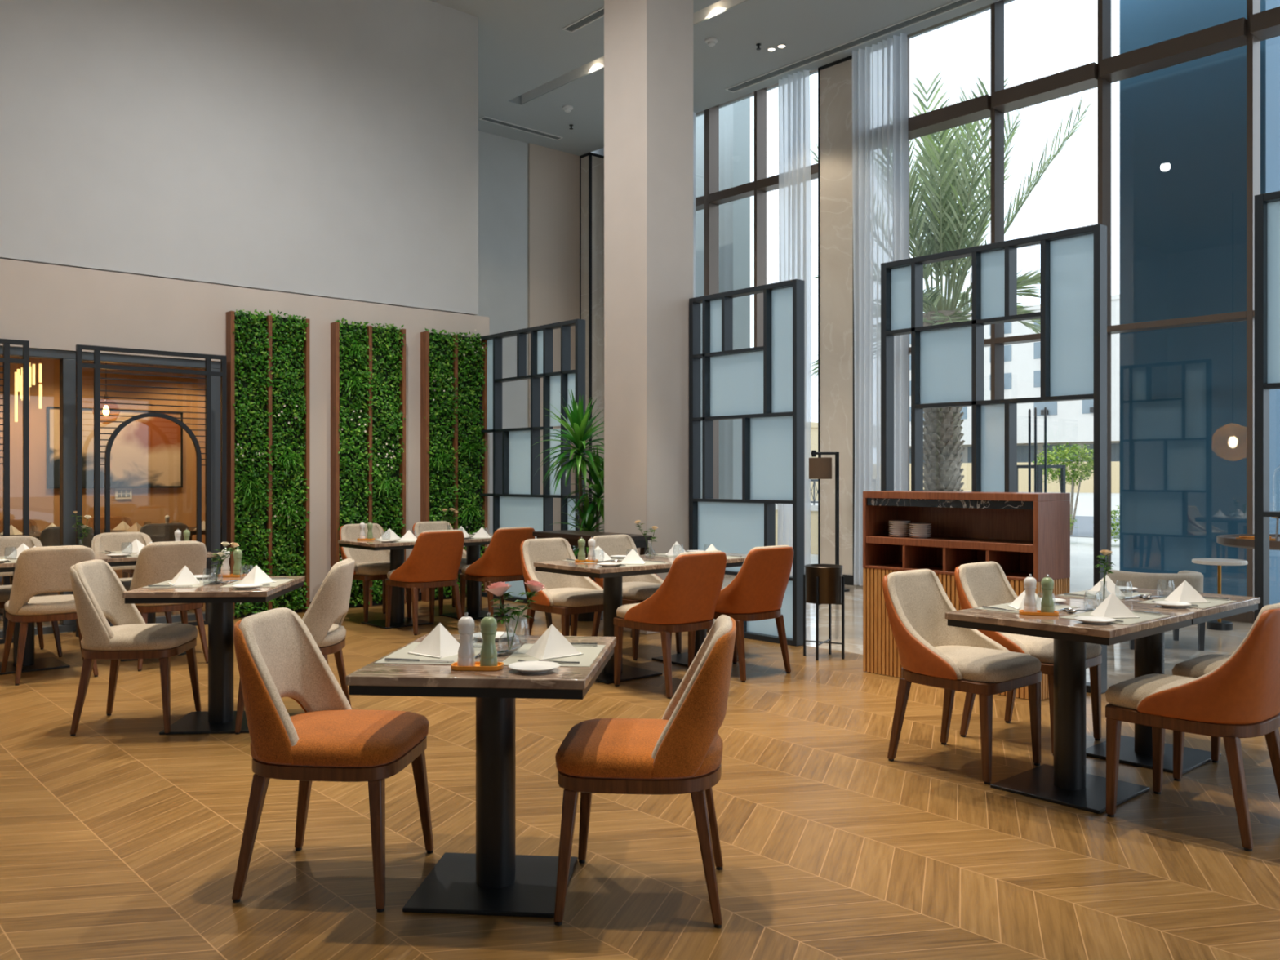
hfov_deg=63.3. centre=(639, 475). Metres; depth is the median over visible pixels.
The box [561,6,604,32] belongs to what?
ceiling vent
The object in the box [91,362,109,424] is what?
pendant lamp
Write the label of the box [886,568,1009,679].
backrest
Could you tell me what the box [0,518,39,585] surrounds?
dining chair
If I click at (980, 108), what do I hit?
window
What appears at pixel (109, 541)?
cushion
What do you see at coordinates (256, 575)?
napkin
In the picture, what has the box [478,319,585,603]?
screen
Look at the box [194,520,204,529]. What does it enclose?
napkin
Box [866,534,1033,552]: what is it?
shelf
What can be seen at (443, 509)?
rose
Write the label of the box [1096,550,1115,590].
rose
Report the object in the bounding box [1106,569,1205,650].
lounge chair
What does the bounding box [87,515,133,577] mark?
dining chair
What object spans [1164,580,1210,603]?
napkin
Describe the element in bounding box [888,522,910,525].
plate
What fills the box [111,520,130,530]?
napkin
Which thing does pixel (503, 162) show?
wall
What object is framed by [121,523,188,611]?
dining chair
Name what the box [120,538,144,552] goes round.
napkin
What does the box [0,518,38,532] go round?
cushion
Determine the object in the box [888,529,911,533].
plate
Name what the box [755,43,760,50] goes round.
sprinkler
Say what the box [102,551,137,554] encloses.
placemat
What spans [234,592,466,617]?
baseboard
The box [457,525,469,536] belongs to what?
napkin
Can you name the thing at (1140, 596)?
spoon
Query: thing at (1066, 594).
table knife
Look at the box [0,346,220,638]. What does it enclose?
window
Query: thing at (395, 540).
placemat
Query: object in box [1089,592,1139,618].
napkin
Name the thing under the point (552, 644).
napkin
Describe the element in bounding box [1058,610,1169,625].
placemat
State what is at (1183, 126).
window
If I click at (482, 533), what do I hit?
napkin
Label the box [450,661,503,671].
tray
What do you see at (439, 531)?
cushion
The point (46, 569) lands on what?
chair back
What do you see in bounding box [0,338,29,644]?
screen
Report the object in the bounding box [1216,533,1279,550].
buffet table
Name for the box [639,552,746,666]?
dining table
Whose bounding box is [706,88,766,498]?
window
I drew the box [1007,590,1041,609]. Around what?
napkin
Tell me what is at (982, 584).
backrest
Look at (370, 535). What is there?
pepper mill
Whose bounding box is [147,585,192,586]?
table knife
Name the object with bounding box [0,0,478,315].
wall
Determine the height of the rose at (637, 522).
0.256 m
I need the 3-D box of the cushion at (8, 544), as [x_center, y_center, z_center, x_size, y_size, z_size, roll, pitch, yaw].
[-4.695,0.673,7.743,0.488,0.439,0.260,0,0,-42]
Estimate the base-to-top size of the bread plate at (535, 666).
0.016 m
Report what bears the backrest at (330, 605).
on the dining chair at (324, 617)
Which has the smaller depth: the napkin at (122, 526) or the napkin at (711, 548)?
the napkin at (711, 548)
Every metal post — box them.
[1028,408,1031,492]
[1034,407,1036,492]
[1044,407,1046,492]
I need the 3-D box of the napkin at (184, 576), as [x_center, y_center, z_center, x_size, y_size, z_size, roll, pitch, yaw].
[-2.429,0.529,5.561,0.170,0.098,0.152,0,0,-36]
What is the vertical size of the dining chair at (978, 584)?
0.870 m
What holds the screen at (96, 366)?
on the floor
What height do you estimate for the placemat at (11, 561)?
0.002 m
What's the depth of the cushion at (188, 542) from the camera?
7.18 m
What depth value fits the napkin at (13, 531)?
10.16 m
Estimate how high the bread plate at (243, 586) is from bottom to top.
0.016 m
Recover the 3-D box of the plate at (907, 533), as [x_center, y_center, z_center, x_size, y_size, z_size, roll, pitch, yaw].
[1.742,0.390,6.969,0.146,0.015,0.146,0,0,-42]
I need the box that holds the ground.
[810,491,1119,592]
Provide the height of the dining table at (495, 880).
0.750 m
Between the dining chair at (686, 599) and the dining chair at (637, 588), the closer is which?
the dining chair at (686, 599)
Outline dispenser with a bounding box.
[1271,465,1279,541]
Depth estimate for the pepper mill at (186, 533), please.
8.06 m
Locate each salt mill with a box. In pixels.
[164,514,169,523]
[174,528,181,541]
[220,546,230,574]
[359,520,365,538]
[457,612,475,666]
[587,537,595,559]
[1023,573,1036,612]
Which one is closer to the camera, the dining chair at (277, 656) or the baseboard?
the dining chair at (277, 656)
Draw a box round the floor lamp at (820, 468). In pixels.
[808,450,849,591]
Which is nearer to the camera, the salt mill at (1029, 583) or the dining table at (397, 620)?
the salt mill at (1029, 583)
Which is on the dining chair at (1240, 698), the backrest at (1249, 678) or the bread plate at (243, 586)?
the backrest at (1249, 678)
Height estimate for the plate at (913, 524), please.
0.015 m
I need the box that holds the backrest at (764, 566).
[724,545,789,587]
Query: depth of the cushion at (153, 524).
9.98 m
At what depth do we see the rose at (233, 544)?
5.56 m
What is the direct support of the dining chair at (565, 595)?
on the floor
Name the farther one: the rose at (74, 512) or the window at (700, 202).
the window at (700, 202)
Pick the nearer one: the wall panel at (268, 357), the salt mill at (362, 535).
the salt mill at (362, 535)
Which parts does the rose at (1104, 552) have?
stem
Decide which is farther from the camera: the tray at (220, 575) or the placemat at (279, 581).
the tray at (220, 575)
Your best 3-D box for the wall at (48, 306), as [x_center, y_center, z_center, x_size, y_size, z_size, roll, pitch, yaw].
[-6.719,-0.220,9.413,10.450,3.100,3.400,0,0,-42]
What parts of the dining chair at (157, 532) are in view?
leg, seat frame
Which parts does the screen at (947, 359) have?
frosted panel, frosted panel, rail, frosted panel, frosted panel, rail, frosted panel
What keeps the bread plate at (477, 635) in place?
on the dining table at (495, 880)
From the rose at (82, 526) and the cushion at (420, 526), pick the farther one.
the cushion at (420, 526)
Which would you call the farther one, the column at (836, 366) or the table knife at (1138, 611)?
the column at (836, 366)
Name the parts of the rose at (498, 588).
stem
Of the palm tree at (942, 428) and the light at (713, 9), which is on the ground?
the palm tree at (942, 428)
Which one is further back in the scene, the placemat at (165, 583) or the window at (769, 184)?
the window at (769, 184)
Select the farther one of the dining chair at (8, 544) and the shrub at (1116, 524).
the shrub at (1116, 524)
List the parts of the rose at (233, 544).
stem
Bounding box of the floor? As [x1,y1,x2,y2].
[0,574,1279,959]
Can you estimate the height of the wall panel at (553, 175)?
6.430 m
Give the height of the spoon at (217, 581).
0.012 m
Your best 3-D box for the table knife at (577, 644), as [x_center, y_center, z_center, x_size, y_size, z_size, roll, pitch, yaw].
[-0.255,0.573,3.530,0.222,0.011,0.012,0,0,6]
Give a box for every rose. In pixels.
[70,511,83,543]
[78,524,88,542]
[80,515,91,545]
[210,542,230,578]
[210,551,226,582]
[216,542,239,581]
[442,508,450,529]
[448,507,454,529]
[448,510,458,529]
[485,582,515,649]
[509,580,546,649]
[635,520,649,555]
[648,525,657,556]
[1093,549,1112,599]
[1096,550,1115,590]
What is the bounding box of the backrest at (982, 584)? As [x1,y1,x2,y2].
[958,561,1031,655]
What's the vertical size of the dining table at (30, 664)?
0.750 m
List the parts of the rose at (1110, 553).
stem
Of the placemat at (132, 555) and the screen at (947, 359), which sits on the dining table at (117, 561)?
the placemat at (132, 555)
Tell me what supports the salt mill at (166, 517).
on the dining table at (191, 529)
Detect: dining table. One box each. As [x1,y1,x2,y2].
[0,526,204,615]
[0,558,99,675]
[94,551,217,661]
[122,575,305,734]
[337,537,433,629]
[346,634,616,917]
[440,533,507,619]
[533,529,652,637]
[533,556,673,684]
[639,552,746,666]
[945,600,1194,813]
[1041,587,1260,774]
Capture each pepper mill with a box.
[182,528,190,541]
[232,546,242,574]
[367,520,373,538]
[480,612,497,666]
[577,536,585,559]
[1040,573,1054,612]
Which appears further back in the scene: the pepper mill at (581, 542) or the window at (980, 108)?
the window at (980, 108)
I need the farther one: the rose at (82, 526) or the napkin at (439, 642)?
the rose at (82, 526)
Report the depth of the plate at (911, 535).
6.80 m
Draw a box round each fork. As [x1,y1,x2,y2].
[517,659,579,664]
[1073,615,1124,622]
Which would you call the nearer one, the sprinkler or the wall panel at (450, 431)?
the wall panel at (450, 431)
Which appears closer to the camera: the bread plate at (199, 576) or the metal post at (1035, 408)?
the bread plate at (199, 576)
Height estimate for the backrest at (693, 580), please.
0.439 m
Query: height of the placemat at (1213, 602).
0.002 m
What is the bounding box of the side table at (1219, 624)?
[1191,558,1247,630]
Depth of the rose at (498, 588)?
3.39 m
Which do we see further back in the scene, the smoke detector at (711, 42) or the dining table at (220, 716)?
the smoke detector at (711, 42)
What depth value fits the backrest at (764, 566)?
6.74 m
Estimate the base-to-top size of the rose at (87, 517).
0.276 m
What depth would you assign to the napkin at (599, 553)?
7.08 m
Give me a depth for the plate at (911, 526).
6.80 m
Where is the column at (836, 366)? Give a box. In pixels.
[817,55,854,585]
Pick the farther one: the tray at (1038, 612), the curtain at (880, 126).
the curtain at (880, 126)
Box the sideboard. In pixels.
[862,490,1070,700]
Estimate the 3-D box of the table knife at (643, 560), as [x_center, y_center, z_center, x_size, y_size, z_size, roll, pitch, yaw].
[0.091,0.573,6.936,0.013,0.011,0.222,0,0,-42]
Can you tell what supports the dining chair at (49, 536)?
on the floor
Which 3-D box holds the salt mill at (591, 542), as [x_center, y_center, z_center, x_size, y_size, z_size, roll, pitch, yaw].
[-0.324,0.492,6.968,0.053,0.163,0.053,0,0,-42]
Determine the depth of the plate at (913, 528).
6.80 m
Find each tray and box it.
[217,573,246,577]
[356,537,375,540]
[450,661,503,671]
[574,559,598,562]
[1018,609,1058,616]
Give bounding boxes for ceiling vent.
[478,115,563,140]
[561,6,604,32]
[724,0,977,92]
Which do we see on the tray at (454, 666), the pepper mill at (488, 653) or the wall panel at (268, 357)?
the pepper mill at (488, 653)
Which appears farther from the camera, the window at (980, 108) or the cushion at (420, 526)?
the window at (980, 108)
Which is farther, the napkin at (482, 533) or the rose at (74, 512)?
the napkin at (482, 533)
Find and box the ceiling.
[429,0,1014,155]
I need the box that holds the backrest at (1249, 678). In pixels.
[1136,602,1279,709]
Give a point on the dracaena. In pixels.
(579, 422)
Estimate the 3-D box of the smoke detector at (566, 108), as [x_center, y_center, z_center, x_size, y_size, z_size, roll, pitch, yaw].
[-1.001,-5.067,14.382,0.150,0.066,0.150,0,0,-42]
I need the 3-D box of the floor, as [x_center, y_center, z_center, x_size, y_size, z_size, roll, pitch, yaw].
[-0.530,1.360,5.681,14.750,0.060,17.200,0,0,-42]
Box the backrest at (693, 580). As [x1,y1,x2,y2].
[631,550,721,608]
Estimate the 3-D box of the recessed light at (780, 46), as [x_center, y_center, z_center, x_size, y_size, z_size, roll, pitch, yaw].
[1.681,-5.095,12.325,0.104,0.010,0.104,0,0,-42]
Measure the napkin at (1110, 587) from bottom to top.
0.098 m
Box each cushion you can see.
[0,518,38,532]
[0,535,40,576]
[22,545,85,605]
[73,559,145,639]
[88,515,131,529]
[93,531,150,569]
[144,523,183,525]
[149,540,198,544]
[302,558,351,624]
[341,523,390,573]
[413,520,466,558]
[422,529,459,532]
[497,526,531,529]
[522,537,603,605]
[591,534,663,598]
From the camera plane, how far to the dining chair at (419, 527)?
10.28 m
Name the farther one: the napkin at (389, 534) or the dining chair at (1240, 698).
the napkin at (389, 534)
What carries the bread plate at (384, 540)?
on the dining table at (397, 620)
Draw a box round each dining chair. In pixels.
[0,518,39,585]
[0,535,62,657]
[0,545,97,685]
[38,525,93,548]
[70,559,201,736]
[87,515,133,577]
[91,531,172,625]
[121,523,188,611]
[128,540,208,671]
[231,607,433,912]
[235,558,355,734]
[338,523,411,622]
[385,529,464,635]
[412,520,481,615]
[459,526,535,622]
[520,537,603,635]
[553,614,736,928]
[588,534,681,660]
[613,550,726,698]
[688,545,793,682]
[882,568,1041,784]
[954,561,1102,755]
[1105,602,1279,851]
[1172,653,1231,781]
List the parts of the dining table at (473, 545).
plate, edge frame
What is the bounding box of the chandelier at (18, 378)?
[14,356,42,422]
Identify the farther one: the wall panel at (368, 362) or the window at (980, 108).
the window at (980, 108)
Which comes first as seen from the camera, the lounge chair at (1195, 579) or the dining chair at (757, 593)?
the dining chair at (757, 593)
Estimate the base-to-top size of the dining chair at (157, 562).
0.875 m
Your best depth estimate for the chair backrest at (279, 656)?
3.46 m
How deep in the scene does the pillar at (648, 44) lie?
8.85 m
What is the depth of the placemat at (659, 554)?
7.50 m
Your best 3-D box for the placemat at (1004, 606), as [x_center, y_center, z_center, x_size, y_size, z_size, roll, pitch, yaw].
[1.698,0.579,4.550,0.400,0.002,0.280,0,0,-42]
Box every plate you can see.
[0,559,8,562]
[106,553,128,557]
[115,488,132,499]
[193,574,212,578]
[231,583,262,589]
[377,539,395,542]
[472,631,513,640]
[508,660,559,673]
[596,562,620,566]
[609,555,626,558]
[686,550,705,551]
[888,520,911,523]
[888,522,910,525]
[888,524,910,527]
[888,526,911,528]
[888,528,909,531]
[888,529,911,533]
[888,532,910,535]
[888,533,910,537]
[908,523,931,526]
[908,527,931,529]
[908,528,931,532]
[908,533,931,536]
[909,524,931,528]
[909,531,931,533]
[909,534,931,537]
[1039,597,1066,604]
[1073,616,1115,624]
[1116,586,1137,591]
[1153,600,1191,608]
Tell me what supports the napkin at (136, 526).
on the dining table at (191, 529)
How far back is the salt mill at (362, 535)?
9.32 m
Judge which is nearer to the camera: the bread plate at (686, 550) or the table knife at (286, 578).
the table knife at (286, 578)
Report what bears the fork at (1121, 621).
on the placemat at (1143, 616)
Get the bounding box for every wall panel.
[226,309,311,619]
[330,317,406,606]
[420,327,488,601]
[528,142,579,530]
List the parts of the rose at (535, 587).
stem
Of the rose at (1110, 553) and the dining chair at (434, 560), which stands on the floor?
the dining chair at (434, 560)
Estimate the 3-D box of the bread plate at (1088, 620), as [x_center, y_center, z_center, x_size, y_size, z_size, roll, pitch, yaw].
[1.791,0.572,4.091,0.153,0.016,0.153,0,0,-42]
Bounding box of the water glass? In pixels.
[507,617,529,644]
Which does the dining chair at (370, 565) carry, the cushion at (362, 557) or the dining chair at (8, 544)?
the cushion at (362, 557)
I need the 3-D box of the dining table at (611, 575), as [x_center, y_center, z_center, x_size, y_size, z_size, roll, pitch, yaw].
[-0.182,0.955,6.953,0.800,0.750,0.700,0,0,-42]
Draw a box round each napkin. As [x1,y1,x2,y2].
[0,524,22,534]
[6,542,29,557]
[40,523,56,532]
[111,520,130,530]
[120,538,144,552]
[125,522,142,532]
[167,565,199,585]
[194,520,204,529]
[239,564,276,583]
[377,528,400,539]
[398,529,417,541]
[407,622,459,657]
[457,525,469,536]
[471,527,491,537]
[525,624,583,660]
[586,546,613,560]
[620,548,645,564]
[665,541,686,555]
[705,543,716,551]
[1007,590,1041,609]
[1085,574,1124,596]
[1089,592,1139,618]
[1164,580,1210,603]
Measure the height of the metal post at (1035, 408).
2.340 m
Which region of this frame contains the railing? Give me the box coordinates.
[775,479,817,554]
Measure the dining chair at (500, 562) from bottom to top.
0.870 m
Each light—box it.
[521,0,746,103]
[767,47,776,51]
[777,44,786,48]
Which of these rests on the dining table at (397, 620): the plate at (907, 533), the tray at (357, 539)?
the tray at (357, 539)
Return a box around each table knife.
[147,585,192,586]
[271,577,288,579]
[384,657,453,662]
[533,643,597,646]
[643,560,666,563]
[982,605,1018,611]
[1063,593,1106,598]
[1130,610,1161,615]
[1203,596,1229,600]
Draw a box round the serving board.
[1235,535,1275,541]
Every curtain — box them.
[693,111,695,297]
[777,70,811,576]
[852,32,908,585]
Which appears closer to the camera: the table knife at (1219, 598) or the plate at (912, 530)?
the table knife at (1219, 598)
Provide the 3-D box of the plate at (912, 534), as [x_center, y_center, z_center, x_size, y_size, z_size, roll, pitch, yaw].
[1.849,0.390,6.850,0.146,0.015,0.146,0,0,-42]
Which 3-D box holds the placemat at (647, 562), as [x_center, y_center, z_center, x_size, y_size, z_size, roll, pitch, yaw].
[-0.041,0.579,6.824,0.400,0.002,0.280,0,0,-42]
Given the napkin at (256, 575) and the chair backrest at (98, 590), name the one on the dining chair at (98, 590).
the chair backrest at (98, 590)
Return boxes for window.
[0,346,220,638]
[695,97,750,498]
[695,109,706,295]
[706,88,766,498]
[756,68,817,191]
[906,0,1004,490]
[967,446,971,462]
[991,0,1111,568]
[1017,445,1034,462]
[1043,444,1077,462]
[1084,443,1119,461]
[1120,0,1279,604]
[1249,6,1279,622]
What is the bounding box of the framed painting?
[46,406,182,488]
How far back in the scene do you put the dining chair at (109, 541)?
8.28 m
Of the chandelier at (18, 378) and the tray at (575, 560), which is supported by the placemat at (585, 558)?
the tray at (575, 560)
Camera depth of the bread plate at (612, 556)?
7.33 m
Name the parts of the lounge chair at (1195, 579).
leg, leg, leg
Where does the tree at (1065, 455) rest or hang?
on the road
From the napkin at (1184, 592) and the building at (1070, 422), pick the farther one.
the building at (1070, 422)
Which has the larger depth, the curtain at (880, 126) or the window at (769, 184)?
the window at (769, 184)
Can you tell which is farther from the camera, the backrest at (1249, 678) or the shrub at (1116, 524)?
the shrub at (1116, 524)
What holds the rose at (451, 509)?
in the bud vase
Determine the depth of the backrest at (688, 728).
3.08 m
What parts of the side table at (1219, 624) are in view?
stem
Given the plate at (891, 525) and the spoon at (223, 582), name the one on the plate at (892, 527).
the plate at (891, 525)
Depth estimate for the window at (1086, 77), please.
10.49 m
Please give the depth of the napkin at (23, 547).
7.33 m
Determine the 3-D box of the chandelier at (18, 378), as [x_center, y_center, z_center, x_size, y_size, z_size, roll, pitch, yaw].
[-6.456,-1.085,10.917,0.520,1.050,0.520,0,0,-42]
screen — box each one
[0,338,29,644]
[75,344,226,636]
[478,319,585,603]
[688,279,804,646]
[880,223,1106,693]
[1254,191,1279,620]
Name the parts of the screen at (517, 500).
frosted panel, rail, frosted panel, frosted panel, rail, rail, frosted panel, frosted panel, frosted panel, frosted panel, frosted panel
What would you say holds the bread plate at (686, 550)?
on the dining table at (681, 659)
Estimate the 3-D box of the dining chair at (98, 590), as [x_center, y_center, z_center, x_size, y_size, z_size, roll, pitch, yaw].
[-2.700,0.893,5.559,0.556,0.875,0.521,0,0,-6]
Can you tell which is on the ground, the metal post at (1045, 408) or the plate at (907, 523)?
the metal post at (1045, 408)
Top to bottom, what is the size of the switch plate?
0.130 m
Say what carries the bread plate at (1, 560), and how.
on the dining table at (30, 664)
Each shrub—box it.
[1070,515,1078,529]
[1111,505,1119,542]
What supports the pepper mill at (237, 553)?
on the tray at (220, 575)
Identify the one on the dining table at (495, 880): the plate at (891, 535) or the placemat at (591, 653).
the placemat at (591, 653)
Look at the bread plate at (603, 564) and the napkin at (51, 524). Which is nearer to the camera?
the bread plate at (603, 564)
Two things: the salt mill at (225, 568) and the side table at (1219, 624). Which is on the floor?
the side table at (1219, 624)
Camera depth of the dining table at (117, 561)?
7.38 m
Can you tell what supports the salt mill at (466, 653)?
on the tray at (454, 666)
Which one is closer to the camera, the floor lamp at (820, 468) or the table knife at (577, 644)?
the table knife at (577, 644)
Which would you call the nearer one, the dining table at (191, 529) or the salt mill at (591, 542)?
the salt mill at (591, 542)
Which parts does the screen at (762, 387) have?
frosted panel, rail, frosted panel, frosted panel, rail, rail, rail, frosted panel, frosted panel, frosted panel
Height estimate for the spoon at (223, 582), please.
0.012 m
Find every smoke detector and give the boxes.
[562,105,573,112]
[705,37,717,46]
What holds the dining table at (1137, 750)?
on the floor
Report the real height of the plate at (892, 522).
0.015 m
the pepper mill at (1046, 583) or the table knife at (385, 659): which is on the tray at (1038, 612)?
the pepper mill at (1046, 583)
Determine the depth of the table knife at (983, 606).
4.47 m
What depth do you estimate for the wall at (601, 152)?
16.68 m
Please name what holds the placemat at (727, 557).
on the dining table at (681, 659)
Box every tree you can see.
[810,69,1092,491]
[1031,442,1093,534]
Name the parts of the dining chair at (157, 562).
leg, seat, seat frame, leg, leg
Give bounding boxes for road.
[1070,515,1119,538]
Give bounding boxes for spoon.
[203,580,221,586]
[220,579,237,583]
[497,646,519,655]
[1056,608,1072,611]
[1066,608,1093,613]
[1123,595,1147,599]
[1142,595,1164,599]
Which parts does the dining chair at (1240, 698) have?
leg, seat, leg, seat frame, leg, leg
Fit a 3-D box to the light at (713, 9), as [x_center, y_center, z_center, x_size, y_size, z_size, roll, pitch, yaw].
[2.855,-5.237,9.074,0.216,0.255,13.740,0,0,-42]
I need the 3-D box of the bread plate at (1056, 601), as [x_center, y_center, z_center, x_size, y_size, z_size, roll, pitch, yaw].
[1.857,0.572,4.724,0.153,0.016,0.153,0,0,-42]
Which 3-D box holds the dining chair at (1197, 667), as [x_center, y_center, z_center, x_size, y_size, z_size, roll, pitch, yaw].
[2.683,0.895,4.479,0.536,0.870,0.615,0,0,-42]
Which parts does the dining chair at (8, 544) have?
seat frame, seat, leg, leg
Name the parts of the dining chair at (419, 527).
leg, leg, seat, leg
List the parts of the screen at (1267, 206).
rail, rail, frosted panel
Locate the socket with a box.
[811,450,816,457]
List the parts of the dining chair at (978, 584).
leg, leg, leg, seat, seat frame, leg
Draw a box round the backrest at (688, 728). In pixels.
[651,614,732,759]
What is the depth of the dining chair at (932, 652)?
4.76 m
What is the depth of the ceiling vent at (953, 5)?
12.23 m
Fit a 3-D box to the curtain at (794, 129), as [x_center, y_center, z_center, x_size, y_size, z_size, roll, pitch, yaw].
[1.943,-1.880,13.145,0.126,6.380,0.499,0,0,-42]
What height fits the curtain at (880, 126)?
6.380 m
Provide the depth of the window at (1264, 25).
9.26 m
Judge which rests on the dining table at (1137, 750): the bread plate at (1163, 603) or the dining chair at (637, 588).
the bread plate at (1163, 603)
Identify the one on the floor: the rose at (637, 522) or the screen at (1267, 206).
the screen at (1267, 206)
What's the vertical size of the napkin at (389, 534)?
0.098 m
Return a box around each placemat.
[0,555,17,559]
[3,559,17,563]
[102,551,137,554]
[124,554,137,557]
[142,579,222,587]
[219,578,293,587]
[373,642,482,664]
[393,540,415,542]
[502,644,605,666]
[561,558,622,563]
[616,560,667,566]
[644,553,676,557]
[726,555,745,559]
[973,602,1079,613]
[1057,590,1151,599]
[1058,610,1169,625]
[1138,596,1236,608]
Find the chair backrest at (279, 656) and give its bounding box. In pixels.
[239,607,351,746]
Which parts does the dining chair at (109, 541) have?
seat, leg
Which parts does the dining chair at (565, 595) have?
leg, leg, seat frame, leg, seat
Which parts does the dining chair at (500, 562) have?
leg, seat, leg, seat frame, leg, leg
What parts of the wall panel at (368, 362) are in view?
wooden post, wooden post, wooden post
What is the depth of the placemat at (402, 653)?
3.30 m
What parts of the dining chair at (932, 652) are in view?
leg, leg, seat frame, leg, seat, leg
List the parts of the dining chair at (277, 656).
leg, leg, seat, seat frame, leg, leg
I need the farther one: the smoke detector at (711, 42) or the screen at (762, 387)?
the smoke detector at (711, 42)
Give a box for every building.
[810,422,817,500]
[909,293,1119,493]
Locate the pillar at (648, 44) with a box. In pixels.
[604,0,693,634]
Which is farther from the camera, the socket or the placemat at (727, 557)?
the socket
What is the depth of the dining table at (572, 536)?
8.70 m
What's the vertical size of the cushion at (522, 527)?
0.439 m
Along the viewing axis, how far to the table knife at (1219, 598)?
4.82 m
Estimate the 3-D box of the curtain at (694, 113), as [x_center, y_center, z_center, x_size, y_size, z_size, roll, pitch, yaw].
[0.625,-1.880,14.629,0.124,6.380,0.469,0,0,-42]
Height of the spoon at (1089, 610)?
0.012 m
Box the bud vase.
[497,619,520,654]
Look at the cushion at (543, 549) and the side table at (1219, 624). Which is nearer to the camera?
the cushion at (543, 549)
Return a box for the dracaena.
[533,389,604,621]
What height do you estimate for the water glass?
0.084 m
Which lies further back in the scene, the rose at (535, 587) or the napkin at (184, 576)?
the napkin at (184, 576)
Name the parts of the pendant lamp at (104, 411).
cord, bulb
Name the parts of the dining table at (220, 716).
plate, edge frame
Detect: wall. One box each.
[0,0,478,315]
[0,258,489,601]
[475,130,528,533]
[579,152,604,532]
[591,147,604,155]
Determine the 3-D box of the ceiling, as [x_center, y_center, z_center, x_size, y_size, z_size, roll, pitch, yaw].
[-0.511,-5.275,5.697,14.800,0.350,17.200,0,0,-42]
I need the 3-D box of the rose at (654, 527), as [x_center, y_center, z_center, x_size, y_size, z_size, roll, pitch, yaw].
[0.091,0.461,7.290,0.077,0.215,0.078,0,0,34]
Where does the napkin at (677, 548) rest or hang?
on the placemat at (659, 554)
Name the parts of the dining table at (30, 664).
edge frame, plate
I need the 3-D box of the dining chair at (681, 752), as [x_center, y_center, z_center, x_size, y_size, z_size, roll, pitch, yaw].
[0.027,0.893,3.307,0.556,0.875,0.521,0,0,5]
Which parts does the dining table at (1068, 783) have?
edge frame, plate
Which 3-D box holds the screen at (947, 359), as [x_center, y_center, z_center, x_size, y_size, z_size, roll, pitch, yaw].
[2.302,-0.100,6.934,0.100,2.860,1.590,0,0,-42]
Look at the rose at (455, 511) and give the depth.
9.89 m
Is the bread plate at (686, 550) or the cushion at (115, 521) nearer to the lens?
the bread plate at (686, 550)
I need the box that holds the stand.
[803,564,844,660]
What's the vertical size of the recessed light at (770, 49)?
0.010 m
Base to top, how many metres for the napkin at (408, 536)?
0.098 m
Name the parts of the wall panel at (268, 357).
wooden post, wooden post, wooden post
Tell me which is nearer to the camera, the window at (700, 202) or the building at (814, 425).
the window at (700, 202)

